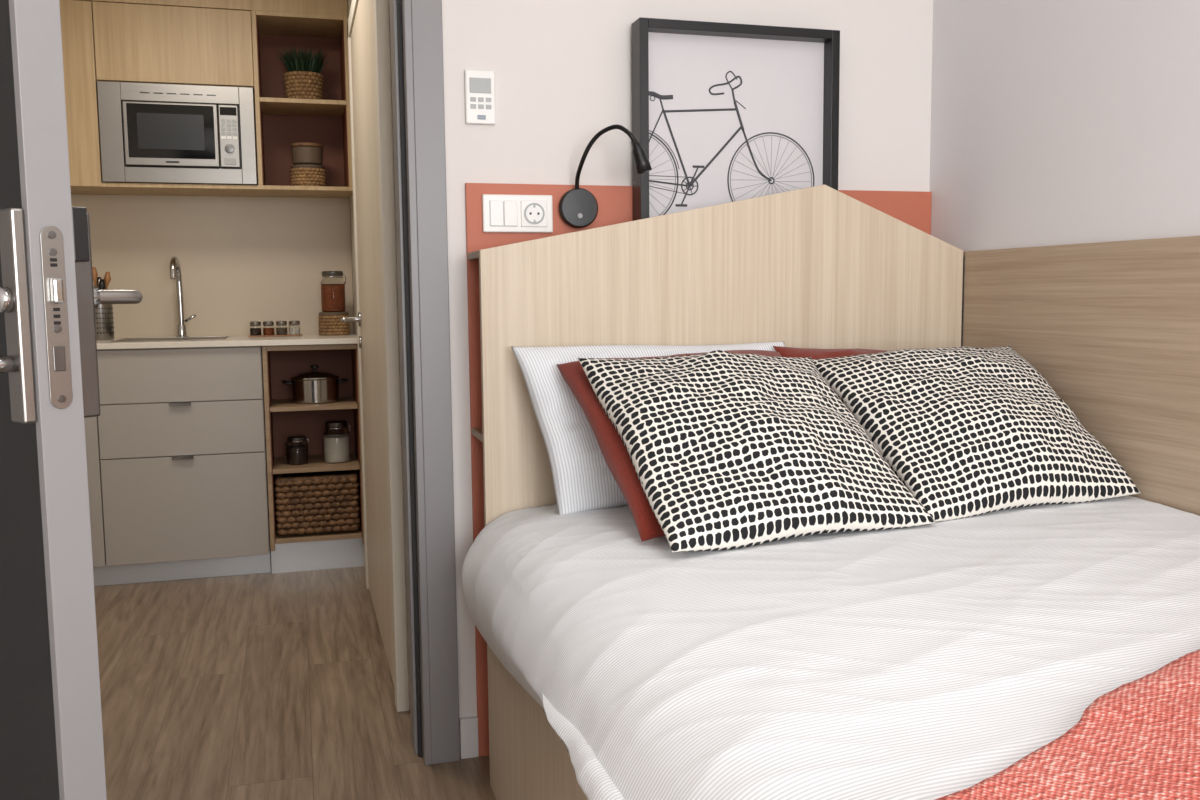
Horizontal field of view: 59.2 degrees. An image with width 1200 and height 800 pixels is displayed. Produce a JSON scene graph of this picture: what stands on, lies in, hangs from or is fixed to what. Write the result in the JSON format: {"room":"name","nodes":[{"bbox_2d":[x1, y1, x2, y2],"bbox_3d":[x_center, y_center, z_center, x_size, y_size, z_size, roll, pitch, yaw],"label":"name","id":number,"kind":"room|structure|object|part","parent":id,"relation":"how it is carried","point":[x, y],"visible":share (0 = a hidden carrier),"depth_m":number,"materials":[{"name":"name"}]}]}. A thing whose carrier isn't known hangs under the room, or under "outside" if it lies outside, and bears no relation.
{"room":"bedroom","nodes":[
{"label":"bedroom","id":0,"kind":"room"},
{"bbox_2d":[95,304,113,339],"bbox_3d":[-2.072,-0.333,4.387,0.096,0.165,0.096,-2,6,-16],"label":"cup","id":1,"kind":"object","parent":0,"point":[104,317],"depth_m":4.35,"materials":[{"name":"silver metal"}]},
{"bbox_2d":[59,0,352,197],"bbox_3d":[-1.896,-1.333,4.388,1.655,0.923,0.362,-2,6,-16],"label":"upper cabinet","id":2,"kind":"object","parent":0,"point":[232,43],"depth_m":4.31,"materials":[{"name":"beige wood"}]},
{"bbox_2d":[97,81,256,184],"bbox_3d":[-1.746,-1.090,4.423,0.586,0.391,0.371,-2,6,-16],"label":"microwave oven","id":3,"kind":"object","parent":2,"relation":"in","point":[150,132],"visible":1,"depth_m":4.26,"materials":[{"name":"silver metal"}]},
{"bbox_3d":[-1.945,-1.066,4.211,0.084,0.391,0.024,-2,6,-16],"label":"trim","id":4,"kind":"part","parent":3,"relation":"part of","materials":[{"name":"silver metal"}]},
{"bbox_3d":[-1.722,-1.079,4.248,0.326,0.212,0.003,-2,6,-16],"label":"door glass","id":5,"kind":"part","parent":3,"relation":"part of","materials":[{"name":"black glass"}]},
{"bbox_3d":[-1.728,-1.070,4.267,0.354,0.250,0.036,-2,6,-16],"label":"door frame","id":6,"kind":"part","parent":3,"relation":"part of","materials":[{"name":"silver metal"}]},
{"bbox_3d":[-1.692,-1.236,4.267,0.446,0.070,0.024,-2,6,-16],"label":"trim","id":7,"kind":"part","parent":3,"relation":"part of","materials":[{"name":"silver metal"}]},
{"bbox_3d":[-1.689,-0.912,4.300,0.446,0.061,0.024,-2,6,-16],"label":"trim","id":8,"kind":"part","parent":3,"relation":"part of","materials":[{"name":"silver metal"}]},
{"bbox_3d":[-1.517,-1.078,4.328,0.076,0.250,0.034,-2,6,-16],"label":"control panel","id":9,"kind":"part","parent":3,"relation":"part of","materials":[{"name":"silver metal"}]},
{"bbox_3d":[-1.450,-1.086,4.352,0.056,0.391,0.024,-2,6,-16],"label":"trim","id":10,"kind":"part","parent":3,"relation":"part of","materials":[{"name":"silver metal"}]},
{"bbox_2d":[277,44,329,99],"bbox_3d":[-1.272,-1.395,4.553,0.237,0.248,0.232,0,6,7],"label":"potted grass","id":11,"kind":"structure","parent":2,"relation":"in","point":[303,79],"depth_m":4.50,"materials":[{"name":"wicker"}]},
{"bbox_2d":[290,164,325,185],"bbox_3d":[-1.264,-0.964,4.580,0.152,0.101,0.152,-2,6,-16],"label":"lidded basket","id":12,"kind":"object","parent":2,"relation":"in","point":[301,174],"visible":0.84,"depth_m":4.52,"materials":[{"name":"wicker"}]},
{"bbox_2d":[291,143,322,164],"bbox_3d":[-1.265,-1.061,4.570,0.136,0.092,0.136,-2,6,-16],"label":"ceramic canister","id":13,"kind":"object","parent":12,"relation":"on","point":[302,153],"visible":0.88,"depth_m":4.52,"materials":[{"name":"brown ceramic"}]},
{"bbox_3d":[-1.266,-1.097,4.566,0.136,0.018,0.136,-2,6,-16],"label":"lid","id":14,"kind":"part","parent":13,"relation":"part of","materials":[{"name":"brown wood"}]},
{"bbox_3d":[-1.265,-1.006,4.576,0.140,0.016,0.140,-2,6,-16],"label":"lid","id":15,"kind":"part","parent":12,"relation":"part of","materials":[{"name":"beige wicker"}]},
{"bbox_2d":[71,194,357,349],"bbox_3d":[-1.853,-0.545,4.345,1.655,0.638,0.619,-2,6,-16],"label":"backsplash","id":16,"kind":"structure","parent":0,"point":[243,260],"depth_m":4.69,"materials":[{"name":"beige paint"}]},
{"bbox_2d":[90,102,353,316],"bbox_3d":[-1.910,-0.575,4.713,1.760,2.500,0.120,-2,6,-16],"label":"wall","id":17,"kind":"structure","parent":0,"point":[254,102],"depth_m":4.71,"materials":[{"name":"paint"}]},
{"bbox_2d":[248,334,301,336],"bbox_3d":[-1.408,-0.280,4.589,0.223,0.005,0.060,-2,6,-16],"label":"tray","id":18,"kind":"object","parent":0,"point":[251,335],"depth_m":4.56,"materials":[{"name":"brown wood"}]},
{"bbox_2d":[94,551,495,799],"bbox_3d":[-0.287,0.994,1.687,3.300,0.050,7.200,-2,6,-16],"label":"floor","id":19,"kind":"structure","parent":0,"point":[259,686],"depth_m":3.00,"materials":[{"name":"laminate"}]},
{"bbox_2d":[0,0,59,799],"bbox_3d":[-0.964,-0.067,1.515,0.820,2.090,0.050,4,7,39],"label":"slab","id":20,"kind":"object","parent":19,"relation":"on","point":[28,750],"visible":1,"depth_m":1.31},
{"bbox_2d":[0,208,36,423],"bbox_3d":[-0.684,-0.098,1.241,0.038,0.250,0.016,4,7,39],"label":"plate","id":21,"kind":"object","parent":20,"relation":"attached to","point":[12,226],"visible":1,"depth_m":1.23,"materials":[{"name":"silver metal"}]},
{"bbox_2d":[0,287,12,312],"bbox_3d":[-0.696,-0.117,1.232,0.030,0.030,0.014,4,7,39],"label":"collar","id":22,"kind":"object","parent":21,"relation":"attached to","point":[6,298],"visible":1,"depth_m":1.22,"materials":[{"name":"silver metal"}]},
{"bbox_2d":[0,355,14,372],"bbox_3d":[-0.702,-0.041,1.231,0.020,0.020,0.036,4,7,39],"label":"thumb turn","id":23,"kind":"object","parent":21,"relation":"attached to","point":[7,363],"visible":1,"depth_m":1.23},
{"bbox_2d":[9,0,106,799],"bbox_3d":[-0.648,-0.045,1.261,0.015,2.090,0.051,4,7,39],"label":"door edge","id":24,"kind":"object","parent":20,"relation":"attached to","point":[35,25],"visible":1,"depth_m":1.26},
{"bbox_2d":[39,226,72,408],"bbox_3d":[-0.642,-0.097,1.249,0.005,0.216,0.026,4,7,39],"label":"plate","id":25,"kind":"object","parent":24,"relation":"attached to","point":[60,382],"depth_m":1.25,"materials":[{"name":"silver metal"}]},
{"bbox_2d":[48,231,55,238],"bbox_3d":[-0.642,-0.193,1.238,0.002,0.009,0.009,4,7,39],"label":"screw","id":26,"kind":"object","parent":25,"relation":"attached to","point":[51,234],"visible":1,"depth_m":1.24,"materials":[{"name":"grey metal"}]},
{"bbox_2d":[49,248,56,255],"bbox_3d":[-0.642,-0.173,1.240,0.002,0.009,0.009,4,7,39],"label":"screw","id":27,"kind":"object","parent":25,"relation":"attached to","point":[53,252],"visible":1,"depth_m":1.24,"materials":[{"name":"grey metal"}]},
{"bbox_2d":[50,278,63,303],"bbox_3d":[-0.638,-0.129,1.242,0.012,0.030,0.012,4,7,39],"label":"latch","id":28,"kind":"object","parent":25,"relation":"attached to","point":[56,284],"visible":1,"depth_m":1.24,"materials":[{"name":"silver metal"}]},
{"bbox_2d":[54,325,61,332],"bbox_3d":[-0.641,-0.084,1.249,0.002,0.009,0.009,4,7,39],"label":"screw","id":29,"kind":"object","parent":25,"relation":"attached to","point":[57,328],"visible":1,"depth_m":1.25,"materials":[{"name":"grey metal"}]},
{"bbox_3d":[-0.641,-0.049,1.253,0.003,0.030,0.014,4,7,39],"label":"deadbolt slot","id":30,"kind":"part","parent":25,"relation":"part of","materials":[{"name":"silver metal"}]},
{"bbox_2d":[58,395,65,402],"bbox_3d":[-0.640,-0.001,1.258,0.002,0.009,0.009,4,7,39],"label":"screw","id":31,"kind":"object","parent":25,"relation":"attached to","point":[61,398],"visible":1,"depth_m":1.26,"materials":[{"name":"grey metal"}]},
{"bbox_2d":[75,213,100,417],"bbox_3d":[-0.648,-0.104,1.304,0.054,0.250,0.026,4,7,39],"label":"plate","id":32,"kind":"object","parent":20,"relation":"attached to","point":[84,274],"visible":0.47,"depth_m":1.29,"materials":[{"name":"grey metal"}]},
{"bbox_2d":[72,207,89,261],"bbox_3d":[-0.627,-0.200,1.273,0.009,0.065,0.020,4,7,39],"label":"box","id":33,"kind":"object","parent":32,"relation":"attached to","point":[79,214],"visible":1,"depth_m":1.27,"materials":[{"name":"grey metal"}]},
{"bbox_2d":[93,286,99,307],"bbox_3d":[-0.638,-0.128,1.315,0.028,0.028,0.020,4,7,39],"label":"collar","id":34,"kind":"object","parent":32,"relation":"attached to","point":[96,291],"visible":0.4,"depth_m":1.31,"materials":[{"name":"silver metal"}]},
{"bbox_2d":[99,290,142,303],"bbox_3d":[-0.657,-0.134,1.375,0.124,0.018,0.089,4,7,39],"label":"lever","id":35,"kind":"object","parent":32,"relation":"attached to","point":[106,296],"visible":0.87,"depth_m":1.34,"materials":[{"name":"silver metal"}]},
{"bbox_2d":[84,346,270,585],"bbox_3d":[-2.033,0.248,4.365,1.260,0.935,0.601,-2,6,-16],"label":"base cabinet","id":36,"kind":"object","parent":19,"relation":"on","point":[176,456],"visible":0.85,"depth_m":4.18,"materials":[{"name":"beige laminate"}]},
{"bbox_3d":[-2.250,0.242,4.015,0.641,0.844,0.020,-2,6,-16],"label":"door","id":37,"kind":"part","parent":36,"relation":"part of","materials":[{"name":"beige laminate"}]},
{"bbox_2d":[92,267,113,339],"bbox_3d":[-2.073,-0.400,4.379,0.101,0.300,0.097,-2,6,-16],"label":"utensil holder","id":38,"kind":"object","parent":36,"relation":"on","point":[104,317],"visible":0.54,"depth_m":4.36,"materials":[{"name":"silver metal"}]},
{"bbox_2d":[110,336,228,341],"bbox_3d":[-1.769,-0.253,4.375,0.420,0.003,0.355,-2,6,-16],"label":"sink","id":39,"kind":"object","parent":36,"relation":"in","point":[207,337],"depth_m":4.37,"materials":[{"name":"silver metal"}]},
{"bbox_3d":[-1.649,-0.098,4.156,0.608,0.208,0.020,-2,6,-16],"label":"drawer","id":40,"kind":"part","parent":36,"relation":"part of","materials":[{"name":"beige laminate"}]},
{"bbox_3d":[-1.647,0.114,4.177,0.608,0.209,0.020,-2,6,-16],"label":"drawer","id":41,"kind":"part","parent":36,"relation":"part of","materials":[{"name":"beige laminate"}]},
{"bbox_2d":[170,256,195,336],"bbox_3d":[-1.772,-0.436,4.492,0.089,0.345,0.198,-2,6,-16],"label":"kitchen faucet","id":42,"kind":"object","parent":36,"relation":"on","point":[175,269],"depth_m":4.55,"materials":[{"name":"silver metal"}]},
{"bbox_3d":[-1.644,0.430,4.209,0.608,0.419,0.020,-2,6,-16],"label":"drawer","id":43,"kind":"part","parent":36,"relation":"part of","materials":[{"name":"beige laminate"}]},
{"bbox_2d":[248,321,301,336],"bbox_3d":[-1.409,-0.309,4.586,0.223,0.066,0.060,-2,6,-16],"label":"rack","id":44,"kind":"object","parent":36,"relation":"on","point":[255,326],"visible":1,"depth_m":4.57,"materials":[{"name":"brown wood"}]},
{"bbox_3d":[-1.487,-0.330,4.561,0.045,0.017,0.045,-2,6,-16],"label":"lid","id":45,"kind":"part","parent":44,"relation":"part of","materials":[{"name":"silver metal"}]},
{"bbox_3d":[-1.487,-0.301,4.564,0.047,0.044,0.047,-2,6,-16],"label":"glass","id":46,"kind":"part","parent":44,"relation":"part of","materials":[{"name":"black"}]},
{"bbox_3d":[-1.435,-0.332,4.576,0.045,0.017,0.045,-2,6,-16],"label":"lid","id":47,"kind":"part","parent":44,"relation":"part of","materials":[{"name":"silver metal"}]},
{"bbox_3d":[-1.435,-0.303,4.579,0.047,0.044,0.047,-2,6,-16],"label":"glass","id":48,"kind":"part","parent":44,"relation":"part of","materials":[{"name":"red"}]},
{"bbox_3d":[-1.383,-0.334,4.591,0.045,0.017,0.045,-2,6,-16],"label":"lid","id":49,"kind":"part","parent":44,"relation":"part of","materials":[{"name":"silver metal"}]},
{"bbox_3d":[-1.383,-0.305,4.594,0.047,0.044,0.047,-2,6,-16],"label":"glass","id":50,"kind":"part","parent":44,"relation":"part of","materials":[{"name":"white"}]},
{"bbox_3d":[-1.332,-0.336,4.606,0.045,0.017,0.045,-2,6,-16],"label":"lid","id":51,"kind":"part","parent":44,"relation":"part of","materials":[{"name":"silver metal"}]},
{"bbox_3d":[-1.331,-0.307,4.609,0.047,0.044,0.047,-2,6,-16],"label":"glass","id":52,"kind":"part","parent":44,"relation":"part of","materials":[{"name":"white"}]},
{"bbox_2d":[318,312,349,334],"bbox_3d":[-1.176,-0.339,4.677,0.137,0.101,0.137,-2,6,-16],"label":"basket","id":53,"kind":"object","parent":36,"relation":"on","point":[329,323],"visible":0.93,"depth_m":4.62,"materials":[{"name":"wicker"}]},
{"bbox_2d":[321,271,345,311],"bbox_3d":[-1.174,-0.478,4.664,0.111,0.178,0.104,-2,6,-16],"label":"pasta jar","id":54,"kind":"object","parent":53,"relation":"on","point":[332,283],"visible":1,"depth_m":4.62,"materials":[{"name":"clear glass"}]},
{"bbox_3d":[-1.178,-0.556,4.655,0.092,0.021,0.092,-2,6,-16],"label":"lid","id":55,"kind":"part","parent":54,"relation":"part of","materials":[{"name":"grey metal"}]},
{"bbox_3d":[-1.177,-0.381,4.673,0.128,0.017,0.128,-2,6,-16],"label":"lid","id":56,"kind":"part","parent":53,"relation":"part of","materials":[{"name":"beige wicker"}]},
{"bbox_2d":[262,344,364,572],"bbox_3d":[-1.239,0.216,4.603,0.391,0.935,0.590,-2,6,-16],"label":"shelf","id":57,"kind":"object","parent":19,"relation":"on","point":[284,418],"visible":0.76,"depth_m":4.43,"materials":[{"name":"brown wood"}]},
{"bbox_2d":[286,435,308,464],"bbox_3d":[-1.267,0.210,4.422,0.088,0.115,0.088,3,7,29],"label":"glass jar","id":58,"kind":"object","parent":57,"relation":"on","point":[296,446],"visible":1,"depth_m":4.39,"materials":[{"name":"clear"}]},
{"bbox_3d":[-1.268,0.159,4.417,0.077,0.014,0.077,-2,6,-16],"label":"lid","id":59,"kind":"part","parent":58,"relation":"part of","materials":[{"name":"grey metal"}]},
{"bbox_3d":[-1.213,0.017,4.477,0.345,0.018,0.368,-2,6,-16],"label":"shelf","id":60,"kind":"part","parent":57,"relation":"part of","materials":[{"name":"brown wood"}]},
{"bbox_2d":[282,365,347,403],"bbox_3d":[-1.200,-0.069,4.456,0.204,0.156,0.232,3,7,35],"label":"cooking pot","id":61,"kind":"object","parent":57,"relation":"on","point":[311,387],"visible":1,"depth_m":4.38,"materials":[{"name":"silver metal"}]},
{"bbox_3d":[-1.310,-0.073,4.424,0.042,0.018,0.067,-2,6,-16],"label":"handle","id":62,"kind":"part","parent":61,"relation":"part of","materials":[{"name":"black plastic"}]},
{"bbox_3d":[-1.201,-0.108,4.452,0.200,0.027,0.200,-2,6,-16],"label":"lid","id":63,"kind":"part","parent":61,"relation":"part of","materials":[{"name":"silver metal"}]},
{"bbox_3d":[-1.201,-0.133,4.449,0.032,0.028,0.032,-2,6,-16],"label":"knob","id":64,"kind":"part","parent":61,"relation":"part of","materials":[{"name":"black plastic"}]},
{"bbox_3d":[-1.091,-0.082,4.486,0.042,0.018,0.067,-2,6,-16],"label":"handle","id":65,"kind":"part","parent":61,"relation":"part of","materials":[{"name":"black plastic"}]},
{"bbox_3d":[-1.210,0.268,4.502,0.345,0.018,0.368,-2,6,-16],"label":"shelf","id":66,"kind":"part","parent":57,"relation":"part of","materials":[{"name":"brown wood"}]},
{"bbox_2d":[274,470,359,534],"bbox_3d":[-1.207,0.417,4.509,0.340,0.239,0.339,-2,6,-16],"label":"storage basket","id":67,"kind":"object","parent":57,"relation":"on","point":[325,501],"visible":0.95,"depth_m":4.36,"materials":[{"name":"brown wicker"}]},
{"bbox_3d":[-1.164,0.641,4.399,0.391,0.128,0.020,-2,6,-16],"label":"panel","id":68,"kind":"part","parent":57,"relation":"part of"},
{"bbox_3d":[-1.208,0.555,4.531,0.345,0.018,0.368,-2,6,-16],"label":"shelf","id":69,"kind":"part","parent":57,"relation":"part of","materials":[{"name":"brown wood"}]},
{"bbox_2d":[324,420,350,462],"bbox_3d":[-1.108,0.175,4.464,0.111,0.172,0.104,-2,6,-16],"label":"glass jar","id":70,"kind":"object","parent":57,"relation":"on","point":[336,434],"visible":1,"depth_m":4.42,"materials":[{"name":"clear"}]},
{"bbox_3d":[-1.113,0.100,4.456,0.092,0.021,0.092,-2,6,-16],"label":"lid","id":71,"kind":"part","parent":70,"relation":"part of","materials":[{"name":"grey metal"}]},
{"bbox_2d":[489,647,587,799],"bbox_3d":[0.610,0.652,1.604,1.216,0.630,2.009,-2,6,-16],"label":"bed","id":72,"kind":"object","parent":19,"relation":"on","point":[530,761],"visible":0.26,"depth_m":2.05,"materials":[{"name":"brown wood"}]},
{"bbox_2d":[462,495,1199,799],"bbox_3d":[0.577,0.440,1.536,1.299,0.361,2.074,-2,6,-16],"label":"duvet","id":73,"kind":"object","parent":72,"relation":"on","point":[927,661],"visible":0.73,"depth_m":1.41,"materials":[{"name":"fabric"}]},
{"bbox_2d":[511,341,784,514],"bbox_3d":[0.161,0.052,2.340,0.692,0.349,0.215,-2,6,-16],"label":"striped pillow","id":74,"kind":"object","parent":73,"relation":"on","point":[583,480],"visible":0.25,"depth_m":2.25,"materials":[{"name":"fabric"}]},
{"bbox_2d":[556,350,781,541],"bbox_3d":[0.233,0.066,2.164,0.529,0.314,0.426,-3,6,-22],"label":"cushion","id":75,"kind":"object","parent":73,"relation":"on","point":[616,456],"visible":0.21,"depth_m":2.05,"materials":[{"name":"fabric"}]},
{"bbox_2d":[578,350,936,551],"bbox_3d":[0.294,0.079,2.050,0.571,0.338,0.465,-2,6,-16],"label":"cushion","id":76,"kind":"object","parent":73,"relation":"on","point":[726,450],"visible":1,"depth_m":1.95,"materials":[{"name":"fabric"}]},
{"bbox_2d":[772,345,886,358],"bbox_3d":[0.687,0.028,2.335,0.500,0.294,0.382,-2,6,-16],"label":"cushion","id":77,"kind":"object","parent":73,"relation":"on","point":[813,353],"visible":0.06,"depth_m":2.40,"materials":[{"name":"fabric"}]},
{"bbox_2d":[812,346,1140,520],"bbox_3d":[0.764,0.051,2.225,0.528,0.308,0.444,-2,6,-16],"label":"cushion","id":78,"kind":"object","parent":73,"relation":"on","point":[967,431],"visible":0.97,"depth_m":2.10,"materials":[{"name":"fabric"}]},
{"bbox_2d":[935,649,1199,799],"bbox_3d":[0.728,0.476,1.018,1.312,0.356,1.016,-2,6,-16],"label":"throw blanket","id":79,"kind":"object","parent":73,"relation":"on","point":[1139,739],"visible":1,"depth_m":0.99,"materials":[{"name":"red fabric"}]},
{"bbox_2d":[468,185,964,787],"bbox_3d":[0.314,0.174,2.615,1.238,1.384,0.176,-2,6,-16],"label":"headboard","id":80,"kind":"object","parent":19,"relation":"on","point":[816,267],"visible":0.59,"depth_m":2.46,"materials":[{"name":"brown wood"}]},
{"bbox_2d":[471,427,482,441],"bbox_3d":[-0.205,0.078,2.466,0.166,0.016,0.156,-2,6,-16],"label":"shelf","id":81,"kind":"object","parent":80,"relation":"attached to","point":[477,432],"depth_m":2.45,"materials":[{"name":"brown wood"}]},
{"bbox_2d":[631,17,839,220],"bbox_3d":[0.337,-0.637,2.599,0.522,0.544,0.064,-2,6,-16],"label":"print","id":82,"kind":"object","parent":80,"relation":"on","point":[722,113],"visible":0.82,"depth_m":2.60,"materials":[{"name":"paper"}]},
{"bbox_2d":[347,0,409,706],"bbox_3d":[-0.761,-0.488,3.732,0.098,2.500,2.410,-2,6,-16],"label":"wall","id":83,"kind":"structure","parent":0,"point":[348,1],"depth_m":4.40,"materials":[{"name":"grey paint"}]},
{"bbox_2d":[347,0,357,36],"bbox_3d":[-0.742,-1.310,3.312,0.034,0.060,1.330,-2,6,-16],"label":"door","id":84,"kind":"structure","parent":83,"relation":"in","point":[354,3],"depth_m":3.67,"materials":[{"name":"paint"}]},
{"bbox_2d":[347,24,368,588],"bbox_3d":[-0.907,-0.335,4.023,0.034,2.140,0.060,-2,6,-16],"label":"frame","id":85,"kind":"object","parent":83,"relation":"attached to","point":[349,38],"visible":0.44,"depth_m":4.00,"materials":[{"name":"paint"}]},
{"bbox_2d":[350,0,394,687],"bbox_3d":[-0.730,-0.250,3.424,0.026,2.072,1.200,-2,6,-16],"label":"leaf","id":86,"kind":"object","parent":83,"relation":"attached to","point":[363,65],"visible":0.65,"depth_m":3.35,"materials":[{"name":"laminate"}]},
{"bbox_2d":[340,317,358,322],"bbox_3d":[-0.907,-0.293,3.855,0.076,0.019,0.131,-2,6,-16],"label":"lever","id":87,"kind":"object","parent":86,"relation":"attached to","point":[343,319],"visible":1,"depth_m":3.90,"materials":[{"name":"silver metal"}]},
{"bbox_2d":[358,312,360,325],"bbox_3d":[-0.890,-0.299,3.917,0.010,0.052,0.052,-2,6,-16],"label":"rose","id":88,"kind":"object","parent":86,"relation":"attached to","point":[359,313],"visible":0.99,"depth_m":3.90,"materials":[{"name":"silver metal"}]},
{"bbox_2d":[359,336,361,347],"bbox_3d":[-0.889,-0.215,3.925,0.010,0.044,0.044,-2,6,-16],"label":"rose","id":89,"kind":"object","parent":86,"relation":"attached to","point":[360,337],"visible":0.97,"depth_m":3.91,"materials":[{"name":"silver metal"}]},
{"bbox_2d":[374,0,409,711],"bbox_3d":[-0.557,-0.217,2.813,0.034,2.140,0.070,-2,6,-16],"label":"frame","id":90,"kind":"object","parent":83,"relation":"attached to","point":[381,7],"visible":1,"depth_m":2.79,"materials":[{"name":"paint"}]},
{"bbox_2d":[389,0,417,754],"bbox_3d":[-0.473,-0.197,2.554,0.017,2.150,0.095,-2,6,-16],"label":"door frame","id":91,"kind":"object","parent":83,"relation":"attached to","point":[393,4],"visible":0.75,"depth_m":2.54,"materials":[{"name":"grey paint"}]},
{"bbox_2d":[396,0,422,756],"bbox_3d":[-0.455,-0.192,2.502,0.010,2.150,0.017,-2,6,-16],"label":"seal","id":92,"kind":"object","parent":91,"relation":"attached to","point":[399,2],"visible":1,"depth_m":2.51,"materials":[{"name":"rubber"}]},
{"bbox_2d":[402,0,459,764],"bbox_3d":[-0.415,-0.220,2.534,0.086,2.200,0.162,-2,6,-16],"label":"door frame","id":93,"kind":"structure","parent":83,"relation":"attached to","point":[426,15],"depth_m":2.47,"materials":[{"name":"grey paint"}]},
{"bbox_2d":[442,0,932,717],"bbox_3d":[0.243,-0.395,2.708,1.287,2.500,0.120,-2,6,-16],"label":"wall","id":94,"kind":"structure","parent":0,"point":[562,68],"depth_m":2.54,"materials":[{"name":"white paint"}]},
{"bbox_2d":[459,716,478,758],"bbox_3d":[-0.321,0.828,2.594,0.044,0.100,0.014,-2,6,-16],"label":"baseboard","id":95,"kind":"structure","parent":94,"relation":"attached to","point":[468,726],"depth_m":2.59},
{"bbox_2d":[464,69,495,124],"bbox_3d":[-0.278,-0.704,2.457,0.070,0.123,0.014,-2,6,-16],"label":"thermostat","id":96,"kind":"object","parent":94,"relation":"attached to","point":[479,84],"visible":1,"depth_m":2.45,"materials":[{"name":"white plastic"}]},
{"bbox_2d":[465,183,931,756],"bbox_3d":[0.289,0.162,2.706,1.240,1.390,0.012,-2,6,-16],"label":"wall panel","id":97,"kind":"object","parent":94,"relation":"attached to","point":[615,203],"visible":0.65,"depth_m":2.54,"materials":[{"name":"paint"}]},
{"bbox_2d":[482,194,552,232],"bbox_3d":[-0.193,-0.440,2.493,0.168,0.088,0.016,-2,6,-16],"label":"socket","id":98,"kind":"object","parent":97,"relation":"attached to","point":[500,212],"visible":1,"depth_m":2.49,"materials":[{"name":"white plastic"}]},
{"bbox_2d":[558,124,651,227],"bbox_3d":[0.020,-0.520,2.469,0.253,0.226,0.086,4,7,36],"label":"reading lamp","id":99,"kind":"object","parent":97,"relation":"attached to","point":[578,207],"visible":1,"depth_m":2.51,"materials":[{"name":"grey metal"}]},
{"bbox_2d":[929,0,1199,346],"bbox_3d":[1.539,-0.211,0.749,0.115,2.500,4.620,-2,6,-16],"label":"wall","id":100,"kind":"structure","parent":0,"point":[1054,122],"depth_m":2.31,"materials":[{"name":"paint"}]},
{"bbox_2d":[963,236,1199,515],"bbox_3d":[1.385,0.393,1.123,0.020,1.226,3.309,-2,6,-16],"label":"wall panel","id":101,"kind":"object","parent":100,"relation":"attached to","point":[1113,328],"visible":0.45,"depth_m":2.16,"materials":[{"name":"brown wood"}]}
]}

